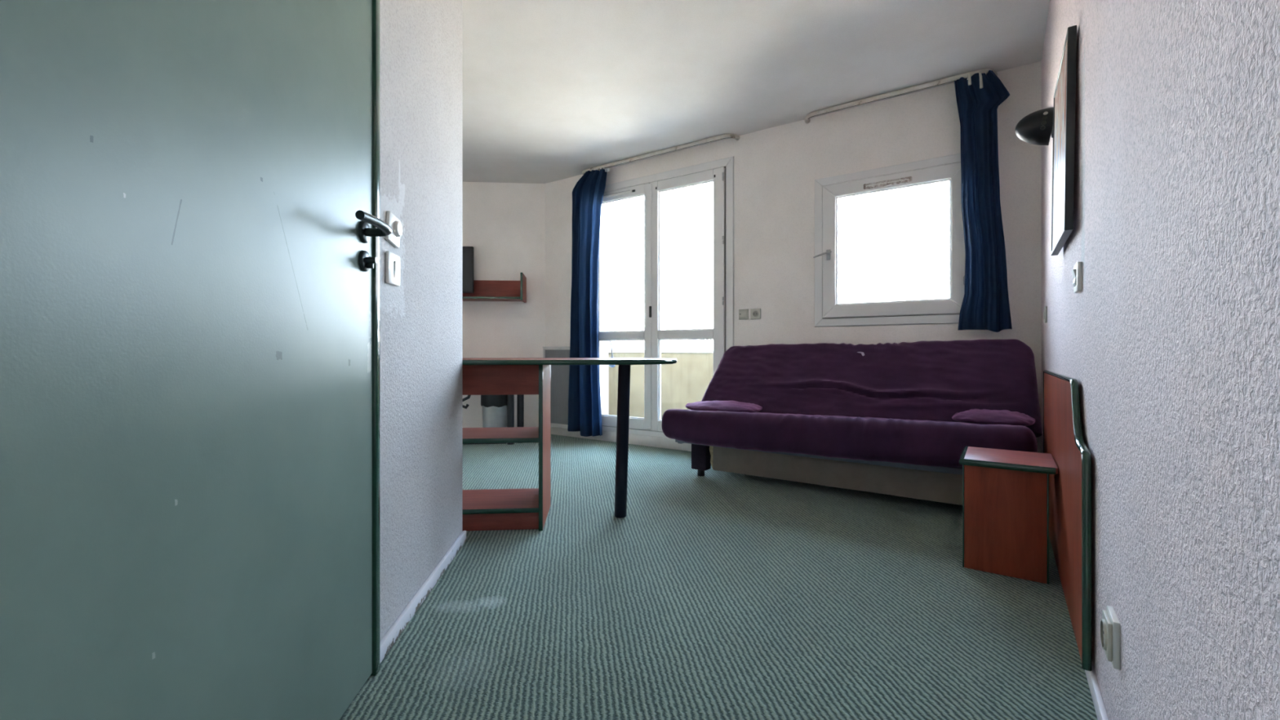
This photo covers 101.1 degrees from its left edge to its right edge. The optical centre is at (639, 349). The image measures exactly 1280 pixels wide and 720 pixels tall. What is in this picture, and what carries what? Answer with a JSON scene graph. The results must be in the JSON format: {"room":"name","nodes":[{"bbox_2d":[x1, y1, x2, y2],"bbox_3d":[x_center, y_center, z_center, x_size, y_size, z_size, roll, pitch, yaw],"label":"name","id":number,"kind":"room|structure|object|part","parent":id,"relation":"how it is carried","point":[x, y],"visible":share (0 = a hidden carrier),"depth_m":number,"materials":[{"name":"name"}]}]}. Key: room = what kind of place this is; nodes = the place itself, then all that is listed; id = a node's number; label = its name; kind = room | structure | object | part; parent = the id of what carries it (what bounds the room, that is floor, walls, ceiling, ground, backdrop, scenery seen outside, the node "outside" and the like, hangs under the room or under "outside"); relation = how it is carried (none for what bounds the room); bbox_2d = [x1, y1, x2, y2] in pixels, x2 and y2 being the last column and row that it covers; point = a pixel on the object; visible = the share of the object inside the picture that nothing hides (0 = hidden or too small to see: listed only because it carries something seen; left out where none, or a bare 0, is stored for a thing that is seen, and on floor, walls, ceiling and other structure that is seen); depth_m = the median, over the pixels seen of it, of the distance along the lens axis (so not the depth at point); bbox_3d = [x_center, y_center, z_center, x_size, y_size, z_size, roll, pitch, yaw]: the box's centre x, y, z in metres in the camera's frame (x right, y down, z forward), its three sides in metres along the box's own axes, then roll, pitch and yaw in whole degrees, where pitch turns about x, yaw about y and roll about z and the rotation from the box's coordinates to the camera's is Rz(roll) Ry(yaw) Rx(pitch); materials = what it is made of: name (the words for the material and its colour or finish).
{"room":"studio apartment","nodes":[
{"label":"studio apartment","id":0,"kind":"room"},
{"bbox_2d":[379,0,462,640],"bbox_3d":[-0.694,-0.400,0.799,0.121,2.440,2.800,0,0,-4],"label":"wall","id":1,"kind":"structure","parent":0,"point":[420,41],"depth_m":1.69,"materials":[{"name":"paint"}]},
{"bbox_2d":[0,0,391,719],"bbox_3d":[-0.652,-0.237,0.827,0.206,2.075,0.978,0,0,-4],"label":"door","id":2,"kind":"structure","parent":1,"relation":"in","point":[191,227],"depth_m":0.71,"materials":[{"name":"green paint"}]},
{"bbox_3d":[-0.607,-0.282,1.176,0.063,0.029,0.151,0,0,-4],"label":"handle","id":3,"kind":"part","parent":2,"relation":"part of","materials":[{"name":"metal"}]},
{"bbox_3d":[-0.668,-0.237,0.826,0.114,2.075,0.978,0,0,-4],"label":"frame","id":4,"kind":"part","parent":2,"relation":"part of","materials":[{"name":"green paint"}]},
{"bbox_2d":[385,250,399,286],"bbox_3d":[-0.676,-0.222,1.447,0.014,0.086,0.084,0,0,-4],"label":"light switch","id":5,"kind":"object","parent":1,"relation":"attached to","point":[392,260],"visible":1,"depth_m":1.43,"materials":[{"name":"white plastic"}]},
{"bbox_2d":[385,210,402,248],"bbox_3d":[-0.673,-0.330,1.448,0.020,0.088,0.088,0,0,-4],"label":"light switch","id":6,"kind":"object","parent":1,"relation":"attached to","point":[392,220],"visible":0.98,"depth_m":1.44,"materials":[{"name":"white plastic"}]},
{"bbox_3d":[-0.669,-0.335,1.458,0.010,0.044,0.044,0,0,-4],"label":"knob","id":7,"kind":"part","parent":6,"relation":"part of","materials":[{"name":"white plastic"}]},
{"bbox_2d":[379,530,466,663],"bbox_3d":[-0.701,0.778,1.764,0.015,0.043,0.898,0,0,-4],"label":"baseboard","id":8,"kind":"structure","parent":1,"relation":"attached to","point":[402,620],"depth_m":1.62,"materials":[{"name":"paint"}]},
{"bbox_2d":[462,182,544,427],"bbox_3d":[-2.177,-0.400,5.039,2.535,2.440,0.140,0,0,-4],"label":"wall","id":9,"kind":"structure","parent":0,"point":[504,223],"depth_m":5.04,"materials":[{"name":"paint"}]},
{"bbox_2d":[462,272,526,302],"bbox_3d":[-1.679,-0.579,4.876,1.204,0.255,0.262,0,0,-4],"label":"wall shelf","id":10,"kind":"object","parent":9,"relation":"attached to","point":[483,290],"visible":0.59,"depth_m":5.00,"materials":[{"name":"brown wood"}]},
{"bbox_2d":[462,246,473,293],"bbox_3d":[-1.887,-0.718,4.834,0.702,0.469,0.130,0,0,-4],"label":"television","id":11,"kind":"object","parent":10,"relation":"on","point":[467,251],"visible":0.23,"depth_m":4.83,"materials":[{"name":"black plastic"}]},
{"bbox_3d":[-1.697,-0.564,4.996,1.184,0.197,0.020,0,0,-4],"label":"panel","id":12,"kind":"part","parent":10,"relation":"part of","materials":[{"name":"brown wood"}]},
{"bbox_3d":[-1.089,-0.579,4.925,0.017,0.253,0.256,0,0,-4],"label":"panel","id":13,"kind":"part","parent":10,"relation":"part of","materials":[{"name":"brown wood"}]},
{"bbox_2d":[601,201,615,414],"bbox_3d":[-0.721,-0.495,5.964,0.164,2.910,1.260,0,0,34],"label":"wall partition","id":14,"kind":"structure","parent":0,"point":[608,210],"depth_m":6.31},
{"bbox_2d":[608,350,713,419],"bbox_3d":[1.639,0.481,5.027,4.786,0.957,0.175,0,0,34],"label":"wall","id":15,"kind":"structure","parent":0,"point":[683,382],"depth_m":5.81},
{"bbox_2d":[339,434,1097,719],"bbox_3d":[-1.351,0.860,2.747,6.016,0.120,4.799,0,0,34],"label":"floor","id":16,"kind":"structure","parent":0,"point":[716,595],"depth_m":1.61,"materials":[{"name":"green carpet"}]},
{"bbox_2d":[462,394,524,444],"bbox_3d":[-1.791,0.448,4.676,1.549,0.704,0.600,0,0,-4],"label":"desk","id":17,"kind":"object","parent":16,"relation":"on","point":[510,398],"visible":0.12,"depth_m":4.47,"materials":[{"name":"brown wood"}]},
{"bbox_2d":[462,395,471,408],"bbox_3d":[-1.460,0.309,4.441,0.114,0.378,0.026,0,0,-4],"label":"cable","id":18,"kind":"object","parent":17,"relation":"hanging from","point":[468,396],"visible":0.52,"depth_m":4.43,"materials":[{"name":"black plastic"}]},
{"bbox_3d":[-1.768,0.782,4.427,1.275,0.024,0.030,0,0,-4],"label":"foot rail","id":19,"kind":"part","parent":17,"relation":"part of","materials":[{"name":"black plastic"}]},
{"bbox_3d":[-1.100,0.460,4.479,0.058,0.681,0.058,0,0,-4],"label":"leg","id":20,"kind":"part","parent":17,"relation":"part of","materials":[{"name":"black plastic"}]},
{"bbox_3d":[-1.034,0.460,4.554,0.058,0.681,0.058,0,0,-4],"label":"leg","id":21,"kind":"part","parent":17,"relation":"part of","materials":[{"name":"black plastic"}]},
{"bbox_2d":[480,395,506,427],"bbox_3d":[-1.264,0.589,4.616,0.254,0.422,0.254,0,0,-4],"label":"waste bin","id":22,"kind":"object","parent":16,"relation":"on","point":[494,406],"visible":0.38,"depth_m":4.51,"materials":[{"name":"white plastic"}]},
{"bbox_2d":[462,357,677,531],"bbox_3d":[-0.582,0.421,2.511,1.527,0.758,0.569,0,0,-4],"label":"bar table","id":23,"kind":"object","parent":16,"relation":"on","point":[484,509],"visible":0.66,"depth_m":2.34,"materials":[{"name":"brown wood"}]},
{"bbox_2d":[462,426,538,438],"bbox_3d":[-0.818,0.399,2.473,0.715,0.020,0.333,0,0,-4],"label":"shelf","id":24,"kind":"object","parent":23,"relation":"attached to","point":[504,432],"depth_m":2.47,"materials":[{"name":"brown wood"}]},
{"bbox_2d":[462,488,538,509],"bbox_3d":[-0.818,0.709,2.473,0.715,0.020,0.333,0,0,-4],"label":"shelf","id":25,"kind":"object","parent":23,"relation":"attached to","point":[525,498],"depth_m":2.47,"materials":[{"name":"brown wood"}]},
{"bbox_3d":[-0.806,0.131,2.319,0.715,0.134,0.016,0,0,-4],"label":"apron panel","id":26,"kind":"part","parent":23,"relation":"part of","materials":[{"name":"brown wood"}]},
{"bbox_3d":[-0.454,0.432,2.518,0.017,0.736,0.373,0,0,-4],"label":"panel","id":27,"kind":"part","parent":23,"relation":"part of","materials":[{"name":"brown wood"}]},
{"bbox_3d":[-0.582,0.053,2.511,1.527,0.022,0.569,0,0,-4],"label":"edge trim","id":28,"kind":"part","parent":23,"relation":"part of","materials":[{"name":"green paint"}]},
{"bbox_3d":[-0.085,0.436,2.536,0.079,0.729,0.059,0,0,-4],"label":"leg","id":29,"kind":"part","parent":23,"relation":"part of","materials":[{"name":"black metal"}]},
{"bbox_2d":[661,338,1042,505],"bbox_3d":[1.124,0.371,3.064,1.945,0.859,0.782,0,0,34],"label":"sofa","id":30,"kind":"object","parent":16,"relation":"on","point":[877,418],"visible":0.81,"depth_m":2.90,"materials":[{"name":"purple fabric"}]},
{"bbox_3d":[0.389,0.670,3.356,0.105,0.173,0.075,0,0,34],"label":"leg","id":31,"kind":"part","parent":30,"relation":"part of","materials":[{"name":"black plastic"}]},
{"bbox_2d":[685,400,762,413],"bbox_3d":[0.531,0.356,3.346,0.478,0.066,0.359,0,0,34],"label":"cushion","id":32,"kind":"object","parent":30,"relation":"on","point":[714,406],"visible":0.89,"depth_m":3.24,"materials":[{"name":"purple fabric"}]},
{"bbox_3d":[1.111,0.577,3.034,1.800,0.046,0.520,0,0,34],"label":"bed frame","id":33,"kind":"part","parent":30,"relation":"part of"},
{"bbox_3d":[1.063,0.463,2.999,1.916,0.260,0.607,0,0,34],"label":"seat","id":34,"kind":"part","parent":30,"relation":"part of","materials":[{"name":"purple fabric"}]},
{"bbox_3d":[1.254,0.208,3.226,1.913,0.533,0.367,0,0,34],"label":"backrest","id":35,"kind":"part","parent":30,"relation":"part of","materials":[{"name":"purple fabric"}]},
{"bbox_2d":[951,408,1035,426],"bbox_3d":[1.719,0.325,2.568,0.336,0.064,0.336,0,0,34],"label":"cushion","id":36,"kind":"object","parent":30,"relation":"on","point":[984,416],"visible":0.93,"depth_m":2.48,"materials":[{"name":"purple fabric"}]},
{"bbox_2d":[959,445,1057,584],"bbox_3d":[1.372,0.598,1.973,0.286,0.400,0.315,0,0,34],"label":"bedside table","id":37,"kind":"object","parent":16,"relation":"on","point":[1006,492],"visible":1,"depth_m":1.86,"materials":[{"name":"brown wood"}]},
{"bbox_3d":[1.369,0.408,1.975,0.279,0.022,0.315,0,0,34],"label":"edge trim","id":38,"kind":"part","parent":37,"relation":"part of","materials":[{"name":"green paint"}]},
{"bbox_2d":[462,0,1049,183],"bbox_3d":[-1.351,-1.675,2.747,6.016,0.150,4.799,0,0,34],"label":"ceiling","id":39,"kind":"structure","parent":0,"point":[553,91],"depth_m":2.95,"materials":[{"name":"paint"}]},
{"bbox_2d":[544,61,1041,453],"bbox_3d":[0.735,-0.400,4.005,4.000,2.440,0.324,0,0,34],"label":"wall","id":40,"kind":"structure","parent":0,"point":[776,169],"depth_m":3.62,"materials":[{"name":"paint"}]},
{"bbox_2d":[542,346,569,428],"bbox_3d":[-0.748,0.345,4.911,0.388,0.754,0.061,0,0,34],"label":"heater","id":41,"kind":"object","parent":40,"relation":"attached to","point":[559,373],"visible":0.56,"depth_m":4.88,"materials":[{"name":"grey metal"}]},
{"bbox_2d":[567,167,609,436],"bbox_3d":[-0.467,-0.409,4.614,0.476,2.325,0.084,0,0,34],"label":"curtain","id":42,"kind":"object","parent":40,"relation":"hanging from","point":[584,411],"visible":0.98,"depth_m":4.61,"materials":[{"name":"blue fabric"}]},
{"bbox_2d":[551,426,691,451],"bbox_3d":[-0.086,0.756,4.489,2.020,0.088,0.014,0,0,34],"label":"baseboard","id":43,"kind":"structure","parent":40,"relation":"attached to","point":[636,439],"depth_m":4.43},
{"bbox_3d":[0.093,-1.584,4.312,1.511,0.036,0.103,0,0,34],"label":"curtain rail","id":44,"kind":"part","parent":40,"relation":"part of","materials":[{"name":"white metal"}]},
{"bbox_2d":[598,156,733,437],"bbox_3d":[0.122,-0.371,4.384,1.450,2.167,0.132,0,0,34],"label":"door","id":45,"kind":"structure","parent":40,"relation":"attached to","point":[721,171],"depth_m":4.32,"materials":[{"name":"plastic"}]},
{"bbox_2d":[608,341,615,367],"bbox_3d":[-0.251,0.019,4.769,0.071,0.283,0.071,0,0,8],"label":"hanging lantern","id":46,"kind":"object","parent":45,"relation":"hanging from","point":[611,366],"visible":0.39,"depth_m":4.76,"materials":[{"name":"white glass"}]},
{"bbox_3d":[0.085,-0.315,4.340,0.022,0.094,0.006,0,0,34],"label":"lock plate","id":47,"kind":"part","parent":45,"relation":"part of","materials":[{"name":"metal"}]},
{"bbox_2d":[738,309,748,319],"bbox_3d":[0.768,-0.264,3.903,0.076,0.076,0.015,0,0,34],"label":"wall socket","id":48,"kind":"object","parent":40,"relation":"attached to","point":[743,313],"visible":1,"depth_m":3.90,"materials":[{"name":"beige plastic"}]},
{"bbox_2d":[750,308,760,319],"bbox_3d":[0.844,-0.264,3.850,0.078,0.076,0.015,0,0,34],"label":"wall socket","id":49,"kind":"object","parent":40,"relation":"attached to","point":[755,313],"visible":1,"depth_m":3.85,"materials":[{"name":"beige plastic"}]},
{"bbox_2d":[813,153,964,327],"bbox_3d":[1.596,-0.663,3.353,0.955,1.013,0.164,0,0,34],"label":"window","id":50,"kind":"structure","parent":40,"relation":"attached to","point":[828,313],"depth_m":3.35,"materials":[{"name":"plastic"}]},
{"bbox_3d":[1.223,-0.639,3.528,0.117,0.039,0.037,0,0,12],"label":"handle","id":51,"kind":"part","parent":50,"relation":"part of","materials":[{"name":"metal"}]},
{"bbox_3d":[1.266,-0.640,3.539,0.028,0.070,0.008,0,0,34],"label":"handle plate","id":52,"kind":"part","parent":50,"relation":"part of","materials":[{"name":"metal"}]},
{"bbox_3d":[1.571,-1.584,3.298,1.106,0.036,0.103,0,0,34],"label":"curtain rail","id":53,"kind":"part","parent":40,"relation":"part of","materials":[{"name":"white metal"}]},
{"bbox_2d":[954,70,1012,332],"bbox_3d":[1.932,-0.836,2.969,0.275,1.474,0.082,0,0,29],"label":"curtain","id":54,"kind":"object","parent":40,"relation":"hanging from","point":[985,305],"visible":1,"depth_m":2.98,"materials":[{"name":"blue fabric"}]},
{"bbox_2d":[1041,0,1279,719],"bbox_3d":[1.146,-0.400,1.215,0.150,2.440,4.500,0,0,34],"label":"wall","id":55,"kind":"structure","parent":0,"point":[1170,340],"depth_m":0.66,"materials":[{"name":"paint"}]},
{"bbox_2d":[1014,106,1053,145],"bbox_3d":[1.680,-0.939,2.243,0.134,0.149,0.160,0,0,34],"label":"wall lamp","id":56,"kind":"object","parent":55,"relation":"attached to","point":[1036,128],"visible":0.98,"depth_m":2.20,"materials":[{"name":"black metal"}]},
{"bbox_2d":[1043,306,1047,323],"bbox_3d":[1.984,-0.172,2.580,0.013,0.080,0.080,0,0,35],"label":"wall socket","id":57,"kind":"object","parent":55,"relation":"attached to","point":[1045,312],"visible":1,"depth_m":2.55,"materials":[{"name":"beige plastic"}]},
{"bbox_2d":[1050,25,1076,255],"bbox_3d":[1.375,-0.636,1.715,0.029,0.583,0.495,0,0,34],"label":"framed picture","id":58,"kind":"object","parent":55,"relation":"attached to","point":[1064,95],"visible":1,"depth_m":1.58,"materials":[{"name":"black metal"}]},
{"bbox_2d":[1052,43,1066,248],"bbox_3d":[1.376,-0.636,1.715,0.024,0.559,0.471,0,0,34],"label":"print","id":59,"kind":"object","parent":58,"relation":"attached to","point":[1060,108],"depth_m":1.70},
{"bbox_2d":[1043,369,1091,671],"bbox_3d":[1.462,0.420,1.830,0.025,0.679,1.416,0,0,34],"label":"headboard","id":60,"kind":"object","parent":55,"relation":"attached to","point":[1069,490],"visible":0.95,"depth_m":1.47,"materials":[{"name":"brown wood"}]},
{"bbox_2d":[1071,261,1082,293],"bbox_3d":[1.227,-0.203,1.481,0.018,0.080,0.080,0,0,35],"label":"light switch","id":61,"kind":"object","parent":55,"relation":"attached to","point":[1077,273],"visible":1,"depth_m":1.45,"materials":[{"name":"white plastic"}]},
{"bbox_2d":[1084,661,1108,719],"bbox_3d":[1.064,0.780,1.237,0.013,0.040,4.044,0,0,34],"label":"baseboard","id":62,"kind":"structure","parent":55,"relation":"attached to","point":[1100,708],"depth_m":1.17,"materials":[{"name":"paint"}]},
{"bbox_2d":[1100,605,1119,669],"bbox_3d":[0.909,0.553,1.020,0.021,0.088,0.080,0,0,34],"label":"wall socket","id":63,"kind":"object","parent":55,"relation":"attached to","point":[1109,622],"visible":1,"depth_m":0.99,"materials":[{"name":"white plastic"}]},
{"bbox_3d":[0.906,0.553,1.022,0.007,0.072,0.066,0,0,34],"label":"plate","id":64,"kind":"part","parent":63,"relation":"part of","materials":[{"name":"beige plastic"}]},
{"label":"outside","id":65,"kind":"structure","parent":0,"visible":0},
{"bbox_3d":[74.394,12.800,108.434,320.000,0.400,257.000,0,0,34],"label":"ground","id":66,"kind":"structure","parent":65,"visible":0},
{"bbox_2d":[615,327,644,350],"bbox_3d":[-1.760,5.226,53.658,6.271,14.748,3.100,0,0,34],"label":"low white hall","id":67,"kind":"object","parent":66,"relation":"on","point":[620,344],"visible":0.07,"depth_m":51.62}
]}

